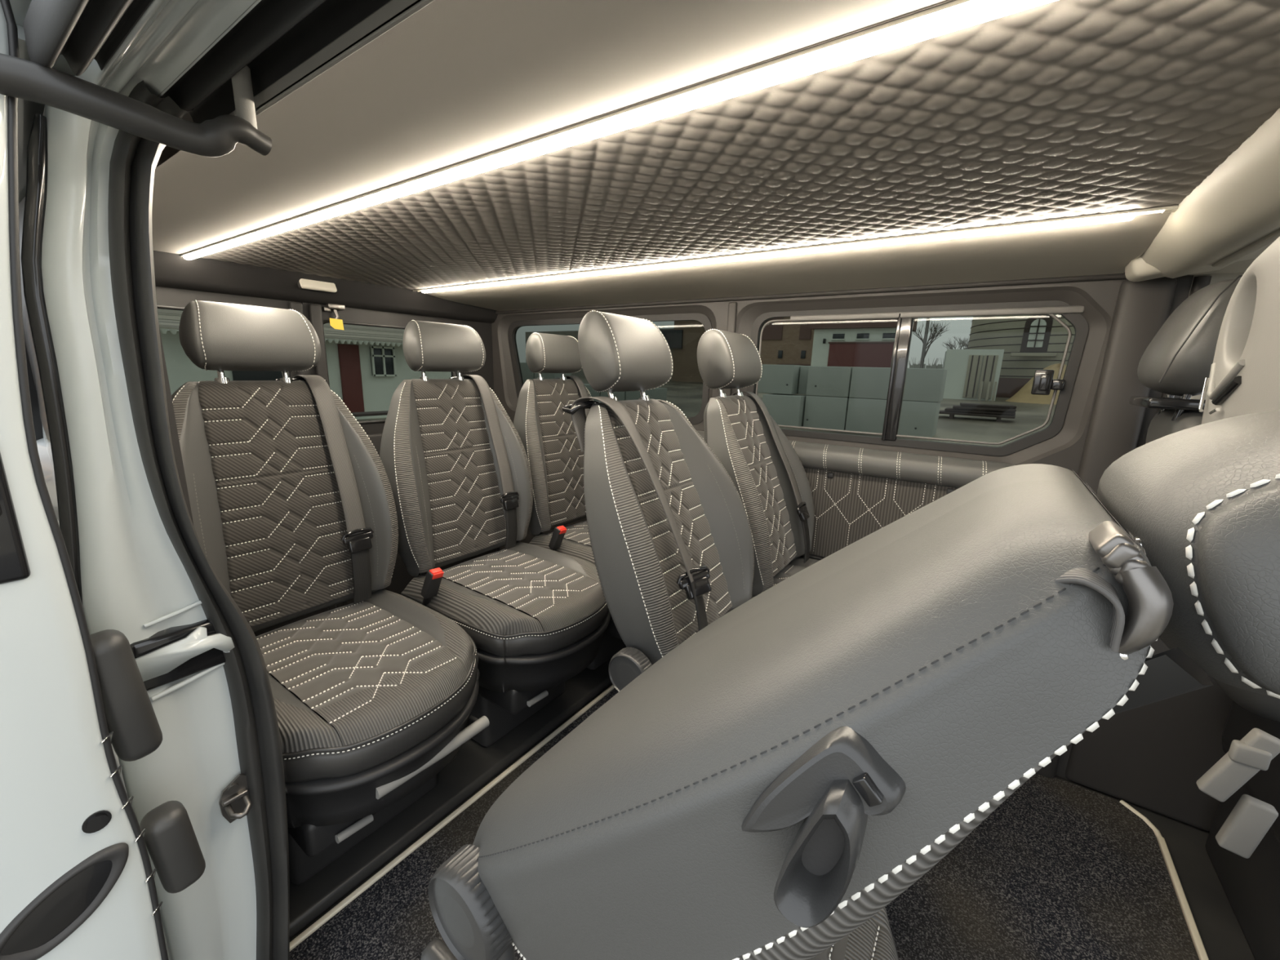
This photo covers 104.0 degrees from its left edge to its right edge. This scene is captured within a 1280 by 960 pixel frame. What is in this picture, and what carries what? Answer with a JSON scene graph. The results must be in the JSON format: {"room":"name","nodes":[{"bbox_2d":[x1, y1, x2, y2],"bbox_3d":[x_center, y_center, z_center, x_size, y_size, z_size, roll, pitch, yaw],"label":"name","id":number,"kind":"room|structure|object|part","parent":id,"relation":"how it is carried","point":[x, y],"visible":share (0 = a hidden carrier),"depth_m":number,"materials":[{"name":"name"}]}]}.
{"room":"vehicle interior","nodes":[
{"label":"vehicle interior","id":0,"kind":"room"},
{"bbox_2d":[18,104,256,959],"bbox_3d":[-1.153,0.194,1.051,1.327,1.500,0.146,11,15,35],"label":"door frame","id":1,"kind":"structure","parent":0,"point":[131,578],"depth_m":0.64,"materials":[{"name":"grey paint"}]},
{"bbox_3d":[-1.148,-0.261,0.954,1.192,0.370,0.034,12,16,38],"label":"quarter glass","id":2,"kind":"part","parent":1,"relation":"part of","materials":[{"name":"black plastic"}]},
{"bbox_2d":[0,0,271,959],"bbox_3d":[-0.996,0.252,0.829,1.124,1.532,0.423,10,15,34],"label":"door","id":3,"kind":"structure","parent":1,"relation":"in","point":[77,875],"depth_m":0.52,"materials":[{"name":"grey paint"}]},
{"bbox_2d":[0,860,112,955],"bbox_3d":[-0.627,0.465,0.541,0.001,0.062,0.086,10,15,34],"label":"door handle","id":4,"kind":"object","parent":3,"relation":"on","point":[35,920],"depth_m":0.54,"materials":[{"name":"black plastic"}]},
{"bbox_3d":[-1.073,0.260,0.782,1.052,1.532,0.257,10,15,34],"label":"panel","id":5,"kind":"part","parent":3,"relation":"part of","materials":[{"name":"grey paint"}]},
{"bbox_3d":[-0.477,-0.352,0.487,0.193,0.047,0.034,-8,16,-37],"label":"roller arm","id":6,"kind":"part","parent":3,"relation":"part of","materials":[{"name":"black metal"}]},
{"bbox_2d":[24,286,335,636],"bbox_3d":[-1.457,0.050,1.681,0.056,1.330,0.702,10,15,34],"label":"window","id":7,"kind":"structure","parent":1,"relation":"in","point":[171,303],"depth_m":1.59,"materials":[{"name":"black"}]},
{"bbox_3d":[-1.439,0.044,1.685,0.032,1.300,0.670,10,15,34],"label":"trim","id":8,"kind":"part","parent":7,"relation":"part of","materials":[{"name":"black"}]},
{"bbox_2d":[107,80,289,959],"bbox_3d":[-0.611,0.273,0.738,0.105,1.512,0.101,10,15,34],"label":"seal","id":9,"kind":"object","parent":1,"relation":"attached to","point":[134,160],"visible":0.9,"depth_m":0.66,"materials":[{"name":"black rubber"}]},
{"bbox_3d":[-0.625,0.491,0.770,0.004,0.072,0.037,10,15,34],"label":"striker plate","id":10,"kind":"part","parent":1,"relation":"part of","materials":[{"name":"silver metal"}]},
{"bbox_2d":[289,684,614,951],"bbox_3d":[-0.288,0.795,1.516,0.013,0.013,1.440,10,15,34],"label":"trim","id":11,"kind":"structure","parent":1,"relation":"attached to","point":[301,937],"depth_m":1.20,"materials":[{"name":"beige plastic"}]},
{"bbox_2d":[153,250,497,323],"bbox_3d":[-1.186,-0.711,1.863,0.145,0.114,1.570,10,15,34],"label":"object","id":12,"kind":"structure","parent":0,"point":[171,270],"depth_m":1.75,"materials":[{"name":"black plastic"}]},
{"bbox_2d":[9,0,435,203],"bbox_3d":[-0.308,-0.393,0.379,3.240,0.096,0.205,10,15,34],"label":"trim","id":13,"kind":"structure","parent":12,"relation":"attached to","point":[189,52],"depth_m":0.46,"materials":[{"name":"grey plastic"}]},
{"bbox_3d":[0.228,-0.256,-0.050,1.845,0.046,0.048,10,15,34],"label":"drip rail","id":14,"kind":"part","parent":13,"relation":"part of","materials":[{"name":"grey plastic"}]},
{"bbox_3d":[0.228,-0.310,0.074,2.000,0.030,0.052,10,15,34],"label":"roller rail","id":15,"kind":"part","parent":13,"relation":"part of","materials":[{"name":"grey plastic"}]},
{"bbox_2d":[297,278,337,293],"bbox_3d":[-1.166,-0.706,1.805,0.040,0.046,0.128,10,15,34],"label":"lamp","id":16,"kind":"object","parent":12,"relation":"attached to","point":[306,284],"visible":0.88,"depth_m":1.79,"materials":[{"name":"beige plastic"}]},
{"bbox_2d":[151,0,1279,311],"bbox_3d":[0.207,-0.499,0.933,3.320,0.075,1.540,10,15,34],"label":"ceiling","id":17,"kind":"structure","parent":0,"point":[1059,108],"depth_m":0.67,"materials":[{"name":"grey"}]},
{"bbox_2d":[180,0,1057,259],"bbox_3d":[-0.435,-0.505,0.871,2.251,0.026,0.023,10,15,34],"label":"light strip","id":18,"kind":"object","parent":17,"relation":"attached to","point":[957,15],"visible":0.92,"depth_m":0.52,"materials":[{"name":"beige plastic"}]},
{"bbox_2d":[413,205,1177,293],"bbox_3d":[-0.014,-0.625,1.462,2.251,0.026,0.023,10,15,34],"label":"light strip","id":19,"kind":"object","parent":17,"relation":"attached to","point":[1130,215],"visible":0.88,"depth_m":1.11,"materials":[{"name":"beige plastic"}]},
{"bbox_2d":[1124,107,1279,281],"bbox_3d":[0.958,-0.337,0.413,0.602,0.087,1.470,10,15,34],"label":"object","id":20,"kind":"object","parent":17,"relation":"attached to","point":[1228,220],"visible":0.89,"depth_m":0.76,"materials":[{"name":"grey plastic"}]},
{"bbox_2d":[289,683,1255,959],"bbox_3d":[0.253,0.917,1.162,3.760,0.040,1.660,10,15,34],"label":"floor","id":21,"kind":"structure","parent":0,"point":[1222,935],"depth_m":1.14,"materials":[{"name":"beige plastic"}]},
{"bbox_2d":[289,657,612,938],"bbox_3d":[-0.746,0.701,1.828,1.090,0.036,1.460,10,15,34],"label":"platform","id":22,"kind":"object","parent":21,"relation":"on","point":[474,764],"visible":0.05,"depth_m":1.27,"materials":[{"name":"black plastic"}]},
{"bbox_2d":[171,300,489,884],"bbox_3d":[-0.683,0.236,1.095,0.665,1.203,0.501,10,15,34],"label":"passenger seat","id":23,"kind":"object","parent":22,"relation":"on","point":[294,512],"visible":0.88,"depth_m":1.09,"materials":[{"name":"grey leather"}]},
{"bbox_3d":[-0.925,-0.233,1.103,0.026,0.090,0.026,-2,8,36],"label":"headrest post","id":24,"kind":"part","parent":23,"relation":"part of","materials":[{"name":"silver metal"}]},
{"bbox_3d":[-0.839,0.040,1.174,0.045,0.546,0.277,-2,8,36],"label":"quilted panel","id":25,"kind":"part","parent":23,"relation":"part of","materials":[{"name":"fabric"}]},
{"bbox_3d":[-0.852,0.052,1.186,0.128,0.570,0.477,-2,8,36],"label":"backrest","id":26,"kind":"part","parent":23,"relation":"part of","materials":[{"name":"grey leather"}]},
{"bbox_3d":[-0.854,-0.254,1.202,0.026,0.090,0.026,-2,8,36],"label":"headrest post","id":27,"kind":"part","parent":23,"relation":"part of","materials":[{"name":"silver metal"}]},
{"bbox_3d":[-0.557,0.679,0.975,0.016,0.020,0.066,10,15,34],"label":"release handle","id":28,"kind":"part","parent":23,"relation":"part of","materials":[{"name":"grey plastic"}]},
{"bbox_3d":[-0.634,0.397,1.101,0.531,0.056,0.475,10,15,34],"label":"quilted panel","id":29,"kind":"part","parent":23,"relation":"part of","materials":[{"name":"fabric"}]},
{"bbox_3d":[-0.640,0.522,1.130,0.544,0.152,0.484,10,15,34],"label":"seat","id":30,"kind":"part","parent":23,"relation":"part of","materials":[{"name":"grey plastic"}]},
{"bbox_2d":[282,634,478,782],"bbox_3d":[-0.637,0.438,1.111,0.542,0.098,0.482,10,15,34],"label":"seat cushion","id":31,"kind":"object","parent":23,"relation":"on","point":[368,740],"depth_m":0.93,"materials":[{"name":"grey leather"}]},
{"bbox_2d":[379,320,610,746],"bbox_3d":[-0.406,0.153,1.484,0.665,1.203,0.501,10,15,34],"label":"passenger seat","id":32,"kind":"object","parent":22,"relation":"on","point":[456,465],"visible":0.95,"depth_m":1.45,"materials":[{"name":"grey leather"}]},
{"bbox_3d":[-0.647,-0.316,1.492,0.026,0.090,0.026,-2,8,36],"label":"headrest post","id":33,"kind":"part","parent":32,"relation":"part of","materials":[{"name":"silver metal"}]},
{"bbox_3d":[-0.575,-0.030,1.575,0.128,0.570,0.477,-2,8,36],"label":"backrest","id":34,"kind":"part","parent":32,"relation":"part of","materials":[{"name":"grey leather"}]},
{"bbox_3d":[-0.561,-0.043,1.563,0.045,0.546,0.277,-2,8,36],"label":"quilted panel","id":35,"kind":"part","parent":32,"relation":"part of","materials":[{"name":"fabric"}]},
{"bbox_3d":[-0.576,-0.336,1.591,0.026,0.090,0.026,-2,8,36],"label":"headrest post","id":36,"kind":"part","parent":32,"relation":"part of","materials":[{"name":"silver metal"}]},
{"bbox_2d":[400,577,608,657],"bbox_3d":[-0.360,0.355,1.500,0.542,0.098,0.482,10,15,34],"label":"seat cushion","id":37,"kind":"object","parent":32,"relation":"on","point":[563,625],"depth_m":1.30,"materials":[{"name":"grey leather"}]},
{"bbox_3d":[-0.357,0.314,1.490,0.531,0.056,0.475,10,15,34],"label":"quilted panel","id":38,"kind":"part","parent":32,"relation":"part of","materials":[{"name":"fabric"}]},
{"bbox_3d":[-0.362,0.439,1.519,0.544,0.152,0.484,10,15,34],"label":"seat","id":39,"kind":"part","parent":32,"relation":"part of","materials":[{"name":"grey plastic"}]},
{"bbox_3d":[-0.279,0.596,1.364,0.016,0.020,0.066,10,15,34],"label":"release handle","id":40,"kind":"part","parent":32,"relation":"part of","materials":[{"name":"grey plastic"}]},
{"bbox_2d":[513,332,626,670],"bbox_3d":[-0.135,0.076,1.866,0.665,1.203,0.501,10,15,34],"label":"passenger seat","id":41,"kind":"object","parent":22,"relation":"on","point":[547,433],"visible":0.45,"depth_m":1.85,"materials":[{"name":"grey leather"}]},
{"bbox_3d":[-0.376,-0.393,1.874,0.026,0.090,0.026,-2,8,36],"label":"headrest post","id":42,"kind":"part","parent":41,"relation":"part of","materials":[{"name":"silver metal"}]},
{"bbox_3d":[-0.303,-0.107,1.957,0.128,0.570,0.477,-2,8,36],"label":"backrest","id":43,"kind":"part","parent":41,"relation":"part of","materials":[{"name":"grey leather"}]},
{"bbox_3d":[-0.290,-0.120,1.945,0.045,0.546,0.277,-2,8,36],"label":"quilted panel","id":44,"kind":"part","parent":41,"relation":"part of","materials":[{"name":"fabric"}]},
{"bbox_3d":[-0.305,-0.413,1.974,0.026,0.090,0.026,-2,8,36],"label":"headrest post","id":45,"kind":"part","parent":41,"relation":"part of","materials":[{"name":"silver metal"}]},
{"bbox_3d":[-0.085,0.237,1.872,0.531,0.056,0.475,10,15,34],"label":"quilted panel","id":46,"kind":"part","parent":41,"relation":"part of","materials":[{"name":"fabric"}]},
{"bbox_3d":[-0.091,0.362,1.901,0.544,0.152,0.484,10,15,34],"label":"seat","id":47,"kind":"part","parent":41,"relation":"part of","materials":[{"name":"grey leather"}]},
{"bbox_2d":[289,688,1198,959],"bbox_3d":[0.327,0.901,1.131,1.450,0.007,1.500,10,15,34],"label":"floor carpet","id":48,"kind":"object","parent":21,"relation":"on","point":[1060,869],"visible":0.31,"depth_m":1.10,"materials":[{"name":"black carpet"}]},
{"bbox_2d":[562,310,754,691],"bbox_3d":[0.211,0.261,1.059,0.809,1.192,0.511,10,15,34],"label":"passenger seat","id":49,"kind":"object","parent":48,"relation":"on","point":[670,534],"visible":0.48,"depth_m":1.05,"materials":[{"name":"grey leather"}]},
{"bbox_3d":[-0.065,-0.187,1.100,0.026,0.090,0.026,-17,-1,36],"label":"headrest post","id":50,"kind":"part","parent":49,"relation":"part of","materials":[{"name":"silver metal"}]},
{"bbox_3d":[0.006,-0.207,1.200,0.026,0.090,0.026,-17,-1,36],"label":"headrest post","id":51,"kind":"part","parent":49,"relation":"part of","materials":[{"name":"silver metal"}]},
{"bbox_3d":[0.059,0.089,1.145,0.128,0.570,0.477,-17,-1,36],"label":"backrest","id":52,"kind":"part","parent":49,"relation":"part of","materials":[{"name":"grey leather"}]},
{"bbox_3d":[0.070,0.073,1.134,0.045,0.546,0.277,-17,-1,36],"label":"quilted panel","id":53,"kind":"part","parent":49,"relation":"part of","materials":[{"name":"fabric"}]},
{"bbox_2d":[697,328,820,598],"bbox_3d":[0.508,0.188,1.449,0.781,1.202,0.504,10,15,34],"label":"passenger seat","id":54,"kind":"object","parent":48,"relation":"on","point":[770,478],"visible":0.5,"depth_m":1.48,"materials":[{"name":"grey leather"}]},
{"bbox_3d":[0.238,-0.262,1.481,0.026,0.090,0.026,-14,1,36],"label":"headrest post","id":55,"kind":"part","parent":54,"relation":"part of","materials":[{"name":"silver metal"}]},
{"bbox_3d":[0.309,-0.282,1.581,0.026,0.090,0.026,-14,1,36],"label":"headrest post","id":56,"kind":"part","parent":54,"relation":"part of","materials":[{"name":"silver metal"}]},
{"bbox_3d":[0.352,0.018,1.534,0.128,0.570,0.477,-14,1,36],"label":"backrest","id":57,"kind":"part","parent":54,"relation":"part of","materials":[{"name":"grey leather"}]},
{"bbox_3d":[0.363,0.002,1.523,0.045,0.546,0.277,-14,1,36],"label":"quilted panel","id":58,"kind":"part","parent":54,"relation":"part of","materials":[{"name":"fabric"}]},
{"bbox_3d":[0.605,0.357,1.423,0.531,0.056,0.475,10,15,34],"label":"quilted panel","id":59,"kind":"part","parent":54,"relation":"part of","materials":[{"name":"fabric"}]},
{"bbox_2d":[420,408,1279,959],"bbox_3d":[0.153,0.459,0.517,0.675,1.099,0.495,10,15,34],"label":"passenger seat","id":60,"kind":"object","parent":48,"relation":"on","point":[766,788],"visible":1,"depth_m":0.26,"materials":[{"name":"grey leather"}]},
{"bbox_2d":[801,818,844,875],"bbox_3d":[0.087,0.169,0.235,0.023,0.043,0.008,5,13,15],"label":"handle","id":61,"kind":"object","parent":60,"relation":"on","point":[823,851],"depth_m":0.23,"materials":[{"name":"grey plastic"}]},
{"bbox_3d":[0.105,0.553,0.572,0.361,0.056,0.475,10,15,34],"label":"quilted panel","id":62,"kind":"part","parent":60,"relation":"part of","materials":[{"name":"fabric"}]},
{"bbox_2d":[889,927,898,959],"bbox_3d":[0.103,0.593,0.582,0.369,0.098,0.482,10,15,34],"label":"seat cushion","id":63,"kind":"object","parent":60,"relation":"on","point":[893,952],"depth_m":0.58,"materials":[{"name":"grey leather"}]},
{"bbox_3d":[0.145,0.201,0.472,0.565,0.045,0.277,-44,-16,33],"label":"quilted panel","id":64,"kind":"part","parent":60,"relation":"part of","materials":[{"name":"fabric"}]},
{"bbox_3d":[0.261,0.039,0.280,0.090,0.026,0.026,-17,0,36],"label":"headrest post","id":65,"kind":"part","parent":60,"relation":"part of","materials":[{"name":"silver metal"}]},
{"bbox_2d":[1128,275,1279,959],"bbox_3d":[1.324,0.309,0.920,0.756,1.313,0.479,10,15,34],"label":"seat","id":66,"kind":"object","parent":21,"relation":"on","point":[1242,844],"visible":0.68,"depth_m":0.95,"materials":[{"name":"grey leather"}]},
{"bbox_3d":[1.073,-0.159,1.014,0.090,0.072,0.170,10,15,34],"label":"headrest post","id":67,"kind":"part","parent":66,"relation":"part of","materials":[{"name":"black plastic"}]},
{"bbox_3d":[1.180,0.146,1.019,0.268,0.570,0.431,10,15,34],"label":"backrest","id":68,"kind":"part","parent":66,"relation":"part of","materials":[{"name":"grey leather"}]},
{"bbox_3d":[1.449,0.746,0.936,0.440,0.460,0.430,10,15,34],"label":"seat","id":69,"kind":"part","parent":66,"relation":"part of","materials":[{"name":"grey plastic"}]},
{"bbox_2d":[1197,235,1279,424],"bbox_3d":[1.012,0.391,0.463,0.758,1.333,0.553,10,15,34],"label":"trim","id":70,"kind":"structure","parent":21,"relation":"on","point":[1244,378],"depth_m":0.64,"materials":[{"name":"grey plastic"}]},
{"bbox_2d":[491,271,1244,832],"bbox_3d":[0.765,0.103,1.640,3.790,1.570,0.110,10,15,34],"label":"wall","id":71,"kind":"structure","parent":0,"point":[1100,425],"depth_m":1.30,"materials":[{"name":"grey"}]},
{"bbox_2d":[301,302,499,608],"bbox_3d":[-1.008,-0.077,2.310,0.059,1.330,0.852,10,15,34],"label":"window","id":72,"kind":"structure","parent":71,"relation":"in","point":[362,361],"depth_m":2.08,"materials":[{"name":"black"}]},
{"bbox_2d":[507,312,712,424],"bbox_3d":[-0.192,-0.501,2.222,1.133,0.423,0.024,10,15,34],"label":"window","id":73,"kind":"structure","parent":71,"relation":"in","point":[686,389],"depth_m":2.00,"materials":[{"name":"black"}]},
{"bbox_2d":[696,430,1014,559],"bbox_3d":[0.581,0.149,1.719,1.135,0.551,0.060,10,15,34],"label":"wall panel","id":74,"kind":"object","parent":71,"relation":"attached to","point":[857,492],"visible":0.37,"depth_m":1.59,"materials":[{"name":"grey leather"}]},
{"bbox_3d":[0.580,0.336,1.767,1.135,0.165,0.036,10,15,34],"label":"kick panel","id":75,"kind":"part","parent":74,"relation":"part of","materials":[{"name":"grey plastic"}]},
{"bbox_3d":[0.587,0.101,1.715,1.135,0.316,0.022,10,15,34],"label":"panel","id":76,"kind":"part","parent":74,"relation":"part of","materials":[{"name":"fabric"}]},
{"bbox_2d":[746,300,1088,456],"bbox_3d":[0.766,-0.320,1.559,0.916,0.420,0.052,10,15,34],"label":"window","id":77,"kind":"structure","parent":71,"relation":"in","point":[989,379],"depth_m":1.51,"materials":[{"name":"black"}]},
{"bbox_3d":[0.824,-0.492,1.488,0.760,0.018,0.020,10,15,34],"label":"sliding rail","id":78,"kind":"part","parent":77,"relation":"part of","materials":[{"name":"grey metal"}]},
{"bbox_3d":[1.774,0.517,0.995,1.300,0.900,0.044,10,15,34],"label":"trim","id":79,"kind":"part","parent":71,"relation":"part of","materials":[{"name":"grey plastic"}]},
{"bbox_2d":[1119,800,1208,959],"bbox_3d":[0.904,1.003,0.738,0.070,0.013,1.515,10,15,34],"label":"trim","id":80,"kind":"structure","parent":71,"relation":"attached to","point":[1201,952],"depth_m":1.12,"materials":[{"name":"beige"}]},
{"bbox_3d":[1.309,-0.265,1.174,0.110,0.480,0.040,10,15,34],"label":"pillar trim","id":81,"kind":"part","parent":71,"relation":"part of","materials":[{"name":"grey plastic"}]}
]}

